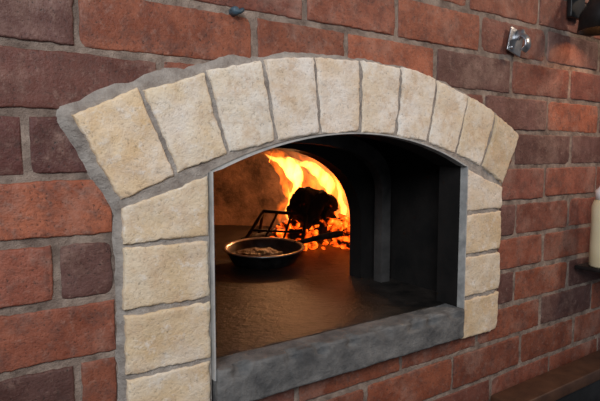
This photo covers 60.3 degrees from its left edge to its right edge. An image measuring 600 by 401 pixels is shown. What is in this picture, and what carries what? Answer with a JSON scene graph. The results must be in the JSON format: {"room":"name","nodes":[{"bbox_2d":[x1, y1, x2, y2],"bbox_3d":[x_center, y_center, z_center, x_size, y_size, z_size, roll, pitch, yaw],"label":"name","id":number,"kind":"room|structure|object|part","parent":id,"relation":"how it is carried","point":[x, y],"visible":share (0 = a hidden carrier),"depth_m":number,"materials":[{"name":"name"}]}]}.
{"room":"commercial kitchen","nodes":[
{"label":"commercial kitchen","id":0,"kind":"room"},
{"bbox_2d":[0,0,599,400],"bbox_3d":[0.174,0.057,1.012,3.659,2.587,0.093,-3,6,-34],"label":"wall","id":1,"kind":"structure","parent":0,"point":[58,324],"depth_m":0.83,"materials":[{"name":"red brick"}]},
{"bbox_2d":[229,6,244,16],"bbox_3d":[-0.091,-0.272,0.744,0.022,0.013,0.017,-3,6,-34],"label":"plug","id":2,"kind":"object","parent":1,"relation":"attached to","point":[233,11],"visible":1,"depth_m":0.74,"materials":[{"name":"plastic"}]},
{"bbox_2d":[56,52,518,400],"bbox_3d":[-0.336,-0.014,1.562,1.618,0.950,1.625,-3,6,-34],"label":"oven","id":3,"kind":"object","parent":1,"relation":"attached to","point":[185,162],"visible":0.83,"depth_m":0.89,"materials":[{"name":"stone"}]},
{"bbox_2d":[223,231,342,269],"bbox_3d":[-0.037,0.140,1.536,0.394,0.076,0.235,-3,6,-34],"label":"frying pan","id":4,"kind":"object","parent":3,"relation":"on","point":[258,253],"visible":1,"depth_m":1.50,"materials":[{"name":"metal"}]},
{"bbox_3d":[0.058,0.117,1.591,0.174,0.039,0.011,-3,6,-28],"label":"handle","id":5,"kind":"part","parent":4,"relation":"part of","materials":[{"name":"metal"}]},
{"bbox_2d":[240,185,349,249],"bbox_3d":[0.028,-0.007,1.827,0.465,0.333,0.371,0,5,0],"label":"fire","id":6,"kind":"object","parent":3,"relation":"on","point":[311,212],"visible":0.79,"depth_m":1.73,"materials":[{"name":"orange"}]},
{"bbox_3d":[0.102,0.067,0.900,0.558,0.367,0.017,-3,6,-34],"label":"opening trim","id":7,"kind":"part","parent":3,"relation":"part of","materials":[{"name":"metal"}]},
{"bbox_3d":[0.096,0.264,0.927,0.554,0.065,0.053,-3,6,-34],"label":"sill","id":8,"kind":"part","parent":3,"relation":"part of","materials":[{"name":"stone"}]},
{"bbox_3d":[-0.042,0.031,1.111,0.620,0.370,0.027,-3,6,-34],"label":"steel door frame","id":9,"kind":"part","parent":3,"relation":"part of","materials":[{"name":"black metal"}]},
{"bbox_2d":[506,26,530,56],"bbox_3d":[0.470,-0.340,1.098,0.058,0.061,0.033,-3,6,-34],"label":"wall bracket","id":10,"kind":"object","parent":1,"relation":"attached to","point":[515,38],"visible":1,"depth_m":1.10,"materials":[{"name":"silver metal"}]},
{"bbox_2d":[567,0,599,35],"bbox_3d":[0.686,-0.446,1.174,0.112,0.120,0.130,-3,6,-34],"label":"wall lamp","id":11,"kind":"object","parent":1,"relation":"attached to","point":[588,16],"visible":1,"depth_m":1.18,"materials":[{"name":"black metal"}]},
{"bbox_2d":[575,262,599,272],"bbox_3d":[0.949,0.198,1.435,0.547,0.090,0.089,-3,6,-34],"label":"wall shelf","id":12,"kind":"object","parent":1,"relation":"attached to","point":[584,266],"visible":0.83,"depth_m":1.30,"materials":[{"name":"black metal"}]},
{"bbox_2d":[588,186,599,267],"bbox_3d":[0.756,0.051,1.282,0.062,0.229,0.062,-3,6,-34],"label":"squeeze bottle","id":13,"kind":"object","parent":12,"relation":"on","point":[594,245],"visible":1,"depth_m":1.27,"materials":[{"name":"plastic"}]},
{"bbox_3d":[0.775,1.514,-0.569,6.500,0.045,3.590,-3,6,-34],"label":"floor","id":14,"kind":"structure","parent":0,"visible":0},
{"bbox_2d":[491,350,599,400],"bbox_3d":[0.951,0.852,1.506,1.230,0.900,0.068,-3,6,-34],"label":"countertop","id":15,"kind":"structure","parent":14,"relation":"on","point":[579,379],"depth_m":1.23,"materials":[{"name":"brown wood"}]}
]}

